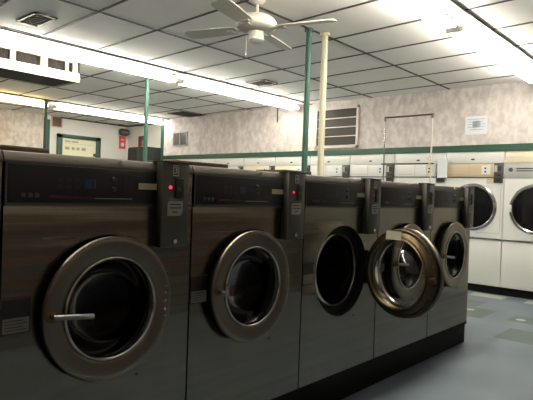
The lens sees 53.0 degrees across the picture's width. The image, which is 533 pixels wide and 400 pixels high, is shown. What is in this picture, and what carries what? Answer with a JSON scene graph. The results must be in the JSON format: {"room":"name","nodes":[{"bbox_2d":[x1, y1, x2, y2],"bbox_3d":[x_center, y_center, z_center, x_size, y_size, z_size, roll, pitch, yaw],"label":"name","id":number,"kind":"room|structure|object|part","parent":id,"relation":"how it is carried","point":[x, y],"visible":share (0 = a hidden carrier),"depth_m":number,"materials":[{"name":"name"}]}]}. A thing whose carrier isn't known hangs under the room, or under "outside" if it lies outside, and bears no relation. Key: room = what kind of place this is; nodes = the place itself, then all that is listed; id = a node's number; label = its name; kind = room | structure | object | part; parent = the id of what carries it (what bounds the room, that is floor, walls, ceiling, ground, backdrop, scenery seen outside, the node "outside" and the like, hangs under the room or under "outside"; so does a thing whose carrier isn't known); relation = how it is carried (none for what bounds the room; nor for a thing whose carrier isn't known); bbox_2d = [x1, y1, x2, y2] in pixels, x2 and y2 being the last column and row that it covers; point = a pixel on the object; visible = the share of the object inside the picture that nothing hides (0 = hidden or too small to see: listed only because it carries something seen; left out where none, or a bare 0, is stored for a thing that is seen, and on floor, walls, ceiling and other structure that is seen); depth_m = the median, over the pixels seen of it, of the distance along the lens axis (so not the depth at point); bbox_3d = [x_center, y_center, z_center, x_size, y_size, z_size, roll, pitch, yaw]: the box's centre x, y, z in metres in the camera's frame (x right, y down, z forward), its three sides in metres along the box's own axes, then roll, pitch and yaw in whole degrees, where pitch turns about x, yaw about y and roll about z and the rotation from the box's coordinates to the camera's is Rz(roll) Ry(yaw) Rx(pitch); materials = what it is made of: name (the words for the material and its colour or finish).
{"room":"laundry","nodes":[
{"label":"laundry","id":0,"kind":"room"},
{"bbox_2d":[0,108,43,147],"bbox_3d":[-7.171,-0.504,8.243,0.100,2.628,7.550,3,1,42],"label":"wall","id":1,"kind":"structure","parent":0,"point":[17,128],"depth_m":10.68,"materials":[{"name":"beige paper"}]},
{"bbox_2d":[47,119,49,148],"bbox_3d":[-4.577,-0.403,11.067,0.020,2.538,0.120,3,1,42],"label":"trim","id":2,"kind":"structure","parent":1,"relation":"attached to","point":[48,120],"depth_m":11.07,"materials":[{"name":"green"}]},
{"bbox_2d":[47,115,127,159],"bbox_3d":[-3.945,-0.435,11.864,0.100,2.628,2.150,3,1,42],"label":"wall","id":3,"kind":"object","parent":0,"point":[110,149],"visible":0.14,"depth_m":11.96,"materials":[{"name":"white paint"}]},
{"bbox_2d":[51,115,62,127],"bbox_3d":[-4.394,-1.640,11.209,0.020,0.240,0.240,3,1,42],"label":"return air grille","id":4,"kind":"object","parent":3,"relation":"attached to","point":[56,121],"visible":1,"depth_m":11.21,"materials":[{"name":"brown metal"}]},
{"bbox_2d":[56,133,100,157],"bbox_3d":[-4.061,-0.982,11.589,0.056,0.820,1.010,3,1,42],"label":"framed board","id":5,"kind":"object","parent":3,"relation":"attached to","point":[74,145],"visible":0.63,"depth_m":11.57,"materials":[{"name":"beige paper"}]},
{"bbox_3d":[-4.072,-0.983,11.599,0.015,0.680,0.810,3,1,42],"label":"panel","id":6,"kind":"part","parent":5,"relation":"part of","materials":[{"name":"beige paper"}]},
{"bbox_2d":[119,136,125,148],"bbox_3d":[-3.345,-1.332,12.404,0.015,0.290,0.170,3,1,42],"label":"sign","id":7,"kind":"object","parent":3,"relation":"attached to","point":[122,140],"visible":1,"depth_m":12.40,"materials":[{"name":"red"}]},
{"bbox_2d":[119,129,129,135],"bbox_3d":[-3.289,-1.565,12.339,0.168,0.156,0.260,3,1,42],"label":"wall speaker","id":8,"kind":"object","parent":3,"relation":"attached to","point":[125,132],"visible":1,"depth_m":12.27,"materials":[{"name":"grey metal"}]},
{"bbox_2d":[127,124,160,159],"bbox_3d":[-2.619,-0.391,12.021,1.670,2.628,0.150,3,1,42],"label":"wall","id":9,"kind":"structure","parent":0,"point":[154,131],"depth_m":11.96,"materials":[{"name":"white paint"}]},
{"bbox_2d":[50,126,123,135],"bbox_3d":[-3.877,-1.511,11.804,0.008,0.015,1.880,3,1,42],"label":"trim","id":10,"kind":"structure","parent":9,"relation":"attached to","point":[50,126],"depth_m":11.79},
{"bbox_2d":[61,117,154,126],"bbox_3d":[-3.177,-1.700,11.337,1.660,0.026,1.650,3,1,42],"label":"trim","id":11,"kind":"structure","parent":9,"relation":"attached to","point":[61,117],"depth_m":11.93,"materials":[{"name":"grey"}]},
{"bbox_2d":[138,136,143,146],"bbox_3d":[-2.803,-1.300,12.085,0.290,0.290,0.025,3,1,42],"label":"framed picture","id":12,"kind":"object","parent":9,"relation":"attached to","point":[140,138],"visible":0.52,"depth_m":12.13,"materials":[{"name":"brown"}]},
{"bbox_2d":[0,0,532,125],"bbox_3d":[-1.279,-1.621,4.721,13.500,0.100,10.100,3,1,42],"label":"ceiling","id":13,"kind":"structure","parent":0,"point":[99,30],"depth_m":5.45,"materials":[{"name":"tile"}]},
{"bbox_2d":[0,95,49,106],"bbox_3d":[-4.595,-1.675,8.381,0.148,0.097,2.430,3,1,42],"label":"fluorescent light","id":14,"kind":"object","parent":13,"relation":"attached to","point":[2,98],"visible":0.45,"depth_m":8.92,"materials":[{"name":"white plastic"}]},
{"bbox_2d":[15,12,57,26],"bbox_3d":[-2.023,-1.585,4.700,0.380,0.012,0.200,3,1,42],"label":"ceiling vent","id":15,"kind":"object","parent":13,"relation":"in","point":[36,19],"visible":1,"depth_m":4.69,"materials":[{"name":"grey metal"}]},
{"bbox_2d":[0,44,79,87],"bbox_3d":[-3.147,-1.521,5.571,0.590,0.249,2.287,3,1,42],"label":"box","id":16,"kind":"object","parent":13,"relation":"hanging from","point":[17,64],"visible":1,"depth_m":5.95,"materials":[{"name":"white metal"}]},
{"bbox_2d":[0,68,70,85],"bbox_3d":[-3.182,-1.407,5.560,0.500,0.010,2.227,3,1,42],"label":"grille","id":17,"kind":"object","parent":16,"relation":"attached to","point":[9,74],"depth_m":6.11,"materials":[{"name":"grey metal"}]},
{"bbox_2d":[0,48,71,71],"bbox_3d":[-3.007,-1.550,5.414,0.015,0.120,2.237,3,1,42],"label":"grille","id":18,"kind":"object","parent":16,"relation":"attached to","point":[4,53],"depth_m":5.90,"materials":[{"name":"grey metal"}]},
{"bbox_2d":[0,34,177,82],"bbox_3d":[-1.895,-1.552,5.912,0.148,0.097,2.240,3,1,42],"label":"fluorescent light","id":19,"kind":"object","parent":13,"relation":"attached to","point":[17,42],"visible":1,"depth_m":5.78,"materials":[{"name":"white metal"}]},
{"bbox_2d":[52,104,164,124],"bbox_3d":[-2.912,-1.640,10.330,0.148,0.097,2.480,3,1,42],"label":"fluorescent light","id":20,"kind":"object","parent":13,"relation":"attached to","point":[55,106],"visible":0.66,"depth_m":10.11,"materials":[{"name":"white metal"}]},
{"bbox_2d":[168,111,203,116],"bbox_3d":[-1.538,-1.634,10.217,0.440,0.012,0.540,3,1,42],"label":"ceiling vent","id":21,"kind":"object","parent":13,"relation":"in","point":[185,114],"visible":1,"depth_m":10.20,"materials":[{"name":"grey metal"}]},
{"bbox_2d":[176,78,299,109],"bbox_3d":[-0.314,-1.518,7.717,0.148,0.097,2.400,3,1,42],"label":"fluorescent light","id":22,"kind":"object","parent":13,"relation":"attached to","point":[181,81],"visible":0.95,"depth_m":7.53,"materials":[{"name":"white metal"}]},
{"bbox_2d":[185,0,335,54],"bbox_3d":[-0.074,-1.290,3.995,0.919,0.445,0.919,2,1,-21],"label":"ceiling fan","id":23,"kind":"object","parent":13,"relation":"hanging from","point":[258,25],"visible":1,"depth_m":3.92,"materials":[{"name":"grey"}]},
{"bbox_3d":[-0.431,-1.298,4.152,0.440,0.031,0.132,2,1,24],"label":"blade","id":24,"kind":"part","parent":23,"relation":"part of","materials":[{"name":"grey"}]},
{"bbox_3d":[-0.231,-1.285,3.638,0.132,0.031,0.440,2,1,24],"label":"blade","id":25,"kind":"part","parent":23,"relation":"part of","materials":[{"name":"grey"}]},
{"bbox_3d":[0.083,-1.283,4.353,0.132,0.031,0.440,2,1,24],"label":"blade","id":26,"kind":"part","parent":23,"relation":"part of","materials":[{"name":"grey"}]},
{"bbox_3d":[0.283,-1.270,3.839,0.440,0.031,0.132,2,1,24],"label":"blade","id":27,"kind":"part","parent":23,"relation":"part of","materials":[{"name":"grey"}]},
{"bbox_2d":[246,79,277,85],"bbox_3d":[-0.062,-1.545,7.051,0.340,0.012,0.260,3,1,42],"label":"ceiling vent","id":28,"kind":"object","parent":13,"relation":"in","point":[263,82],"visible":1,"depth_m":7.04,"materials":[{"name":"grey metal"}]},
{"bbox_2d":[0,0,532,124],"bbox_3d":[-0.903,-1.564,5.070,13.401,0.016,11.124,3,1,42],"label":"grid","id":29,"kind":"object","parent":13,"relation":"attached to","point":[5,1],"visible":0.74,"depth_m":5.65,"materials":[{"name":"grey metal"}]},
{"bbox_2d":[392,0,457,29],"bbox_3d":[0.679,-1.431,3.394,0.148,0.097,2.370,3,1,42],"label":"fluorescent light","id":30,"kind":"object","parent":13,"relation":"attached to","point":[447,22],"visible":1,"depth_m":3.99,"materials":[{"name":"white metal"}]},
{"bbox_2d":[445,0,532,61],"bbox_3d":[0.839,-1.468,3.353,0.028,0.015,7.680,3,1,42],"label":"trim","id":31,"kind":"structure","parent":13,"relation":"attached to","point":[454,4],"depth_m":4.47,"materials":[{"name":"grey"}]},
{"bbox_2d":[446,23,532,83],"bbox_3d":[2.306,-1.397,5.219,0.148,0.097,2.360,3,1,42],"label":"fluorescent light","id":32,"kind":"object","parent":13,"relation":"attached to","point":[467,33],"visible":0.84,"depth_m":4.92,"materials":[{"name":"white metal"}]},
{"bbox_2d":[163,81,532,159],"bbox_3d":[2.453,-1.059,7.602,11.730,0.833,0.817,3,1,42],"label":"wall","id":33,"kind":"structure","parent":0,"point":[508,107],"depth_m":7.65,"materials":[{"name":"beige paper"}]},
{"bbox_2d":[0,92,169,119],"bbox_3d":[-3.693,-1.696,9.151,0.028,0.015,5.500,3,1,42],"label":"trim","id":34,"kind":"structure","parent":33,"relation":"attached to","point":[0,92],"depth_m":9.54,"materials":[{"name":"grey metal"}]},
{"bbox_2d":[0,27,311,104],"bbox_3d":[-0.936,-1.571,6.746,0.028,0.015,4.980,3,1,42],"label":"trim","id":35,"kind":"structure","parent":33,"relation":"attached to","point":[3,29],"depth_m":6.08,"materials":[{"name":"grey metal"}]},
{"bbox_2d":[172,131,187,145],"bbox_3d":[-1.747,-1.232,10.792,0.450,0.280,0.015,3,1,42],"label":"air vent","id":36,"kind":"object","parent":33,"relation":"in","point":[179,138],"visible":1,"depth_m":10.79,"materials":[{"name":"grey metal"}]},
{"bbox_2d":[314,105,359,148],"bbox_3d":[1.079,-1.118,8.261,0.800,0.630,0.030,3,1,42],"label":"vent","id":37,"kind":"object","parent":33,"relation":"attached to","point":[341,123],"visible":1,"depth_m":8.21,"materials":[{"name":"beige metal"}]},
{"bbox_3d":[1.087,-1.194,8.266,0.730,0.128,0.006,3,1,42],"label":"shutter blade","id":38,"kind":"part","parent":37,"relation":"part of","materials":[{"name":"grey metal"}]},
{"bbox_3d":[1.082,-1.054,8.268,0.730,0.128,0.006,3,1,42],"label":"shutter blade","id":39,"kind":"part","parent":37,"relation":"part of","materials":[{"name":"grey metal"}]},
{"bbox_3d":[1.077,-0.914,8.269,0.730,0.128,0.006,3,1,42],"label":"shutter blade","id":40,"kind":"part","parent":37,"relation":"part of","materials":[{"name":"grey metal"}]},
{"bbox_3d":[1.091,-1.334,8.264,0.730,0.128,0.006,3,1,42],"label":"shutter blade","id":41,"kind":"part","parent":37,"relation":"part of","materials":[{"name":"grey metal"}]},
{"bbox_2d":[163,143,532,159],"bbox_3d":[2.162,-0.685,7.295,11.730,0.083,0.018,3,1,42],"label":"trim","id":42,"kind":"structure","parent":33,"relation":"attached to","point":[520,146],"depth_m":7.77,"materials":[{"name":"green"}]},
{"bbox_2d":[465,115,487,134],"bbox_3d":[2.684,-0.958,6.842,0.285,0.235,0.004,3,1,42],"label":"notice sheet","id":43,"kind":"object","parent":33,"relation":"attached to","point":[473,124],"visible":1,"depth_m":6.84,"materials":[{"name":"white paper"}]},
{"bbox_2d":[342,290,532,399],"bbox_3d":[-1.374,1.105,4.754,13.500,0.100,10.100,3,1,42],"label":"floor","id":44,"kind":"structure","parent":0,"point":[494,360],"depth_m":3.78,"materials":[{"name":"tile"}]},
{"bbox_2d":[0,150,2,214],"bbox_3d":[-1.343,0.372,1.591,0.937,1.096,0.736,3,1,42],"label":"washer","id":45,"kind":"object","parent":44,"relation":"on","point":[1,155],"visible":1,"depth_m":1.60,"materials":[{"name":"silver metal"}]},
{"bbox_2d":[0,144,49,153],"bbox_3d":[-0.961,-0.170,1.704,0.200,0.021,0.460,3,1,42],"label":"board","id":46,"kind":"object","parent":45,"relation":"on","point":[2,147],"visible":0.51,"depth_m":1.75,"materials":[{"name":"brown"}]},
{"bbox_2d":[43,99,48,147],"bbox_3d":[-3.791,-0.393,9.107,0.081,2.621,0.081,3,1,42],"label":"support post","id":47,"kind":"object","parent":44,"relation":"on","point":[45,100],"visible":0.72,"depth_m":9.07,"materials":[{"name":"green metal"}]},
{"bbox_2d":[0,150,193,399],"bbox_3d":[-0.851,0.383,2.143,0.937,1.096,0.736,3,1,42],"label":"washer","id":48,"kind":"object","parent":44,"relation":"on","point":[95,252],"visible":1,"depth_m":1.84,"materials":[{"name":"silver metal"}]},
{"bbox_3d":[-0.669,0.368,1.675,0.030,0.044,0.044,3,1,42],"label":"handle","id":49,"kind":"part","parent":48,"relation":"part of","materials":[{"name":"gold metal"}]},
{"bbox_3d":[-0.618,0.376,1.714,0.018,0.032,0.140,3,1,42],"label":"lever","id":50,"kind":"part","parent":48,"relation":"part of","materials":[{"name":"silver metal"}]},
{"bbox_3d":[-0.600,-0.049,1.808,0.008,0.120,0.538,3,1,42],"label":"control panel","id":51,"kind":"part","parent":48,"relation":"part of","materials":[{"name":"black plastic"}]},
{"bbox_3d":[-0.860,-0.143,2.161,0.864,0.034,0.736,3,1,42],"label":"lid","id":52,"kind":"part","parent":48,"relation":"part of","materials":[{"name":"grey metal"}]},
{"bbox_3d":[-0.541,-0.045,1.876,0.007,0.133,0.731,3,1,42],"label":"panel trim","id":53,"kind":"part","parent":48,"relation":"part of","materials":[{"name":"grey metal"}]},
{"bbox_3d":[-0.590,0.372,1.902,0.117,0.338,0.338,3,1,42],"label":"glass","id":54,"kind":"part","parent":48,"relation":"part of","materials":[{"name":"glass"}]},
{"bbox_3d":[-0.343,-0.111,2.032,0.002,0.041,0.029,3,1,42],"label":"number frame","id":55,"kind":"part","parent":48,"relation":"part of","materials":[{"name":"grey paint"}]},
{"bbox_2d":[128,147,159,160],"bbox_3d":[-2.558,-0.087,11.392,0.660,2.040,0.600,3,1,42],"label":"tall cabinet","id":56,"kind":"object","parent":44,"relation":"on","point":[134,153],"visible":0.22,"depth_m":11.13,"materials":[{"name":"black metal"}]},
{"bbox_3d":[-2.858,-0.121,11.299,0.315,1.930,0.022,3,1,42],"label":"door","id":57,"kind":"part","parent":56,"relation":"part of","materials":[{"name":"black metal"}]},
{"bbox_3d":[-2.615,-0.110,11.082,0.315,1.930,0.022,3,1,42],"label":"door","id":58,"kind":"part","parent":56,"relation":"part of","materials":[{"name":"black metal"}]},
{"bbox_2d":[143,76,149,161],"bbox_3d":[-1.578,-0.290,6.904,0.078,2.621,0.078,3,1,42],"label":"support post","id":59,"kind":"object","parent":44,"relation":"on","point":[147,79],"visible":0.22,"depth_m":6.87,"materials":[{"name":"green metal"}]},
{"bbox_2d":[190,158,214,162],"bbox_3d":[-1.072,0.101,10.587,0.744,1.788,0.705,3,1,42],"label":"dryer","id":60,"kind":"object","parent":44,"relation":"on","point":[193,160],"visible":0.02,"depth_m":10.30,"materials":[{"name":"white metal"}]},
{"bbox_2d":[215,158,243,169],"bbox_3d":[-0.513,0.126,10.088,0.744,1.788,0.705,3,1,42],"label":"dryer","id":61,"kind":"object","parent":44,"relation":"on","point":[233,163],"visible":0.08,"depth_m":9.79,"materials":[{"name":"white metal"}]},
{"bbox_3d":[-0.686,-0.699,9.852,0.740,0.146,0.014,3,1,42],"label":"lint door","id":62,"kind":"part","parent":61,"relation":"part of","materials":[{"name":"white metal"}]},
{"bbox_2d":[185,165,306,399],"bbox_3d":[-0.342,0.394,2.680,0.982,1.096,0.736,3,1,42],"label":"washer","id":63,"kind":"object","parent":44,"relation":"on","point":[247,226],"visible":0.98,"depth_m":2.40,"materials":[{"name":"silver metal"}]},
{"bbox_2d":[147,160,227,167],"bbox_3d":[-0.349,-0.157,2.390,0.200,0.021,0.300,3,1,42],"label":"board","id":64,"kind":"object","parent":63,"relation":"on","point":[191,162],"visible":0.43,"depth_m":2.33,"materials":[{"name":"brown"}]},
{"bbox_3d":[-0.194,0.378,2.208,0.030,0.044,0.044,3,1,42],"label":"handle","id":65,"kind":"part","parent":63,"relation":"part of","materials":[{"name":"gold metal"}]},
{"bbox_3d":[-0.175,0.379,2.176,0.018,0.017,0.065,2,1,-13],"label":"lever","id":66,"kind":"part","parent":63,"relation":"part of","materials":[{"name":"silver metal"}]},
{"bbox_3d":[-0.107,-0.038,2.361,0.008,0.120,0.538,3,1,42],"label":"control panel","id":67,"kind":"part","parent":63,"relation":"part of","materials":[{"name":"black plastic"}]},
{"bbox_3d":[-0.368,-0.133,2.713,0.864,0.034,0.736,3,1,42],"label":"lid","id":68,"kind":"part","parent":63,"relation":"part of","materials":[{"name":"grey metal"}]},
{"bbox_3d":[-0.049,-0.034,2.428,0.007,0.133,0.731,3,1,42],"label":"panel trim","id":69,"kind":"part","parent":63,"relation":"part of","materials":[{"name":"grey metal"}]},
{"bbox_3d":[-0.114,0.382,2.435,0.117,0.338,0.338,3,1,42],"label":"glass","id":70,"kind":"part","parent":63,"relation":"part of","materials":[{"name":"glass"}]},
{"bbox_2d":[256,170,310,174],"bbox_3d":[0.093,-0.147,2.887,0.200,0.021,0.230,3,1,42],"label":"board","id":71,"kind":"object","parent":63,"relation":"on","point":[308,173],"visible":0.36,"depth_m":2.81,"materials":[{"name":"brown"}]},
{"bbox_2d":[244,157,275,169],"bbox_3d":[0.046,0.152,9.589,0.744,1.788,0.705,3,1,42],"label":"dryer","id":72,"kind":"object","parent":44,"relation":"on","point":[255,163],"visible":0.2,"depth_m":9.32,"materials":[{"name":"white metal"}]},
{"bbox_3d":[-0.126,-0.673,9.353,0.740,0.146,0.014,3,1,42],"label":"lint door","id":73,"kind":"part","parent":72,"relation":"part of","materials":[{"name":"white metal"}]},
{"bbox_2d":[275,156,310,171],"bbox_3d":[0.606,0.177,9.090,0.744,1.788,0.705,3,1,42],"label":"dryer","id":74,"kind":"object","parent":44,"relation":"on","point":[294,162],"visible":0.15,"depth_m":8.86,"materials":[{"name":"white metal"}]},
{"bbox_3d":[0.433,-0.648,8.854,0.740,0.146,0.014,3,1,42],"label":"lint door","id":75,"kind":"part","parent":74,"relation":"part of","materials":[{"name":"white metal"}]},
{"bbox_2d":[301,27,313,171],"bbox_3d":[0.331,-0.197,4.719,0.078,2.621,0.078,3,1,42],"label":"support post","id":76,"kind":"object","parent":44,"relation":"on","point":[309,30],"visible":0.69,"depth_m":4.69,"materials":[{"name":"green metal"}]},
{"bbox_2d":[317,32,329,175],"bbox_3d":[0.483,-0.193,4.838,0.087,2.621,0.087,3,1,42],"label":"pipe","id":77,"kind":"object","parent":44,"relation":"on","point":[324,47],"visible":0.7,"depth_m":4.81,"materials":[{"name":"beige metal"}]},
{"bbox_2d":[310,155,350,177],"bbox_3d":[1.165,0.203,8.591,0.744,1.788,0.705,3,1,42],"label":"dryer","id":78,"kind":"object","parent":44,"relation":"on","point":[334,165],"visible":0.22,"depth_m":8.28,"materials":[{"name":"white metal"}]},
{"bbox_3d":[0.992,-0.622,8.355,0.740,0.146,0.014,3,1,42],"label":"lint door","id":79,"kind":"part","parent":78,"relation":"part of","materials":[{"name":"white metal"}]},
{"bbox_2d":[271,322,465,399],"bbox_3d":[-0.184,1.031,3.030,0.900,0.172,4.490,3,1,42],"label":"plinth","id":80,"kind":"object","parent":44,"relation":"on","point":[340,385],"visible":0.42,"depth_m":3.33,"materials":[{"name":"black"}]},
{"bbox_2d":[298,175,444,387],"bbox_3d":[0.293,0.411,3.105,1.366,1.096,0.736,3,1,42],"label":"washer","id":81,"kind":"object","parent":44,"relation":"on","point":[342,252],"visible":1,"depth_m":2.98,"materials":[{"name":"silver metal"}]},
{"bbox_3d":[0.443,-0.024,2.981,0.007,0.133,0.731,3,1,42],"label":"panel trim","id":82,"kind":"part","parent":81,"relation":"part of","materials":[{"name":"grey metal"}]},
{"bbox_3d":[0.125,-0.122,3.266,0.864,0.034,0.736,3,1,42],"label":"lid","id":83,"kind":"part","parent":81,"relation":"part of","materials":[{"name":"grey metal"}]},
{"bbox_3d":[0.385,-0.028,2.913,0.008,0.120,0.538,3,1,42],"label":"control panel","id":84,"kind":"part","parent":81,"relation":"part of","materials":[{"name":"black plastic"}]},
{"bbox_3d":[0.716,0.405,2.943,0.117,0.368,0.368,1,1,-37],"label":"glass","id":85,"kind":"part","parent":81,"relation":"part of","materials":[{"name":"glass"}]},
{"bbox_2d":[350,154,395,181],"bbox_3d":[1.724,0.228,8.092,0.744,1.788,0.705,3,1,42],"label":"dryer","id":86,"kind":"object","parent":44,"relation":"on","point":[361,166],"visible":0.23,"depth_m":7.84,"materials":[{"name":"white metal"}]},
{"bbox_3d":[1.541,-0.340,7.858,0.744,0.012,0.018,3,1,42],"label":"strip trim","id":87,"kind":"part","parent":86,"relation":"part of","materials":[{"name":"grey metal"}]},
{"bbox_3d":[1.533,0.041,7.867,0.740,0.746,0.020,3,1,42],"label":"panel","id":88,"kind":"part","parent":86,"relation":"part of","materials":[{"name":"white metal"}]},
{"bbox_3d":[1.552,-0.597,7.856,0.740,0.146,0.014,3,1,42],"label":"lint door","id":89,"kind":"part","parent":86,"relation":"part of","materials":[{"name":"white metal"}]},
{"bbox_2d":[373,181,434,357],"bbox_3d":[0.626,0.414,3.800,0.937,1.096,0.736,3,1,42],"label":"washer","id":90,"kind":"object","parent":44,"relation":"on","point":[402,205],"visible":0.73,"depth_m":3.49,"materials":[{"name":"silver metal"}]},
{"bbox_3d":[0.935,-0.013,3.533,0.007,0.133,0.731,3,1,42],"label":"panel trim","id":91,"kind":"part","parent":90,"relation":"part of","materials":[{"name":"grey metal"}]},
{"bbox_3d":[0.617,-0.111,3.818,0.864,0.034,0.736,3,1,42],"label":"lid","id":92,"kind":"part","parent":90,"relation":"part of","materials":[{"name":"grey metal"}]},
{"bbox_3d":[0.877,-0.017,3.465,0.008,0.120,0.538,3,1,42],"label":"control panel","id":93,"kind":"part","parent":90,"relation":"part of","materials":[{"name":"black plastic"}]},
{"bbox_3d":[0.860,0.407,3.371,0.018,0.032,0.140,3,1,42],"label":"lever","id":94,"kind":"part","parent":90,"relation":"part of","materials":[{"name":"silver metal"}]},
{"bbox_3d":[0.887,0.404,3.559,0.117,0.338,0.338,3,1,42],"label":"glass","id":95,"kind":"part","parent":90,"relation":"part of","materials":[{"name":"glass"}]},
{"bbox_2d":[381,113,433,182],"bbox_3d":[1.463,0.123,5.660,0.600,2.038,0.580,3,1,42],"label":"cart","id":96,"kind":"object","parent":44,"relation":"on","point":[431,114],"visible":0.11,"depth_m":5.61,"materials":[{"name":"silver metal"}]},
{"bbox_3d":[1.481,-0.382,5.654,0.600,0.016,0.016,3,1,42],"label":"cross rail","id":97,"kind":"part","parent":96,"relation":"part of","materials":[{"name":"grey metal"}]},
{"bbox_3d":[1.498,-0.871,5.648,0.564,0.049,0.024,3,1,42],"label":"hanging rail","id":98,"kind":"part","parent":96,"relation":"part of","materials":[{"name":"grey metal"}]},
{"bbox_3d":[1.665,-0.361,5.465,0.070,0.227,0.035,2,1,28],"label":"tied cord","id":99,"kind":"part","parent":96,"relation":"part of","materials":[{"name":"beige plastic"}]},
{"bbox_2d":[395,153,446,185],"bbox_3d":[2.284,0.254,7.593,0.744,1.788,0.705,3,1,42],"label":"dryer","id":100,"kind":"object","parent":44,"relation":"on","point":[416,173],"visible":0.27,"depth_m":7.37,"materials":[{"name":"white metal"}]},
{"bbox_3d":[2.101,-0.314,7.359,0.744,0.012,0.018,3,1,42],"label":"strip trim","id":101,"kind":"part","parent":100,"relation":"part of","materials":[{"name":"grey metal"}]},
{"bbox_3d":[2.092,0.067,7.369,0.740,0.746,0.020,3,1,42],"label":"panel","id":102,"kind":"part","parent":100,"relation":"part of","materials":[{"name":"white metal"}]},
{"bbox_3d":[2.111,-0.571,7.357,0.740,0.146,0.014,3,1,42],"label":"lint door","id":103,"kind":"part","parent":100,"relation":"part of","materials":[{"name":"white metal"}]},
{"bbox_2d":[437,159,447,177],"bbox_3d":[2.330,-0.420,7.088,0.135,0.250,0.005,3,1,42],"label":"paper notice","id":104,"kind":"object","parent":100,"relation":"attached to","point":[442,163],"visible":1,"depth_m":7.08,"materials":[{"name":"white paper"}]},
{"bbox_2d":[426,185,474,336],"bbox_3d":[1.118,0.425,4.353,0.937,1.096,0.736,3,1,42],"label":"washer","id":105,"kind":"object","parent":44,"relation":"on","point":[453,206],"visible":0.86,"depth_m":4.11,"materials":[{"name":"silver metal"}]},
{"bbox_3d":[1.428,-0.003,4.085,0.007,0.133,0.731,3,1,42],"label":"panel trim","id":106,"kind":"part","parent":105,"relation":"part of","materials":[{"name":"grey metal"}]},
{"bbox_3d":[1.369,-0.006,4.018,0.008,0.120,0.538,3,1,42],"label":"control panel","id":107,"kind":"part","parent":105,"relation":"part of","materials":[{"name":"black plastic"}]},
{"bbox_3d":[1.109,-0.101,4.371,0.864,0.034,0.736,3,1,42],"label":"lid","id":108,"kind":"part","parent":105,"relation":"part of","materials":[{"name":"grey metal"}]},
{"bbox_3d":[1.372,0.414,4.103,0.117,0.338,0.338,3,1,42],"label":"glass","id":109,"kind":"part","parent":105,"relation":"part of","materials":[{"name":"glass"}]},
{"bbox_2d":[445,151,505,294],"bbox_3d":[2.843,0.279,7.094,0.744,1.788,0.705,3,1,42],"label":"dryer","id":110,"kind":"object","parent":44,"relation":"on","point":[484,171],"visible":0.65,"depth_m":6.76,"materials":[{"name":"white metal"}]},
{"bbox_3d":[2.651,0.092,6.870,0.740,0.746,0.020,3,1,42],"label":"panel","id":111,"kind":"part","parent":110,"relation":"part of","materials":[{"name":"white metal"}]},
{"bbox_3d":[2.660,-0.289,6.860,0.744,0.012,0.018,3,1,42],"label":"strip trim","id":112,"kind":"part","parent":110,"relation":"part of","materials":[{"name":"grey metal"}]},
{"bbox_3d":[2.670,-0.545,6.858,0.740,0.146,0.014,3,1,42],"label":"lint door","id":113,"kind":"part","parent":110,"relation":"part of","materials":[{"name":"white metal"}]},
{"bbox_3d":[2.625,0.781,6.875,0.740,0.568,0.012,3,1,42],"label":"panel","id":114,"kind":"part","parent":110,"relation":"part of","materials":[{"name":"white metal"}]},
{"bbox_3d":[2.838,1.123,7.132,0.744,0.100,0.630,3,1,42],"label":"kick plate","id":115,"kind":"part","parent":110,"relation":"part of","materials":[{"name":"black metal"}]},
{"bbox_2d":[500,150,532,299],"bbox_3d":[3.402,0.305,6.595,0.744,1.788,0.705,3,1,42],"label":"dryer","id":116,"kind":"object","parent":44,"relation":"on","point":[517,232],"visible":1,"depth_m":6.49,"materials":[{"name":"white metal"}]},
{"bbox_3d":[3.184,0.806,6.376,0.740,0.568,0.012,3,1,42],"label":"panel","id":117,"kind":"part","parent":116,"relation":"part of","materials":[{"name":"white metal"}]},
{"bbox_3d":[3.398,1.149,6.633,0.744,0.100,0.630,3,1,42],"label":"kick plate","id":118,"kind":"part","parent":116,"relation":"part of","materials":[{"name":"black metal"}]},
{"bbox_3d":[3.211,0.118,6.370,0.740,0.746,0.020,3,1,42],"label":"panel","id":119,"kind":"part","parent":116,"relation":"part of","materials":[{"name":"white metal"}]},
{"bbox_3d":[3.230,-0.520,6.359,0.740,0.146,0.014,3,1,42],"label":"lint door","id":120,"kind":"part","parent":116,"relation":"part of","materials":[{"name":"white metal"}]},
{"bbox_3d":[2.407,0.254,7.618,11.730,1.795,0.817,3,1,42],"label":"wall","id":121,"kind":"structure","parent":0,"visible":0},
{"bbox_2d":[160,119,164,159],"bbox_3d":[-2.209,-0.366,11.183,0.080,2.628,0.020,3,1,42],"label":"trim","id":122,"kind":"structure","parent":121,"relation":"attached to","point":[163,120],"depth_m":11.16,"materials":[{"name":"green"}]}
]}

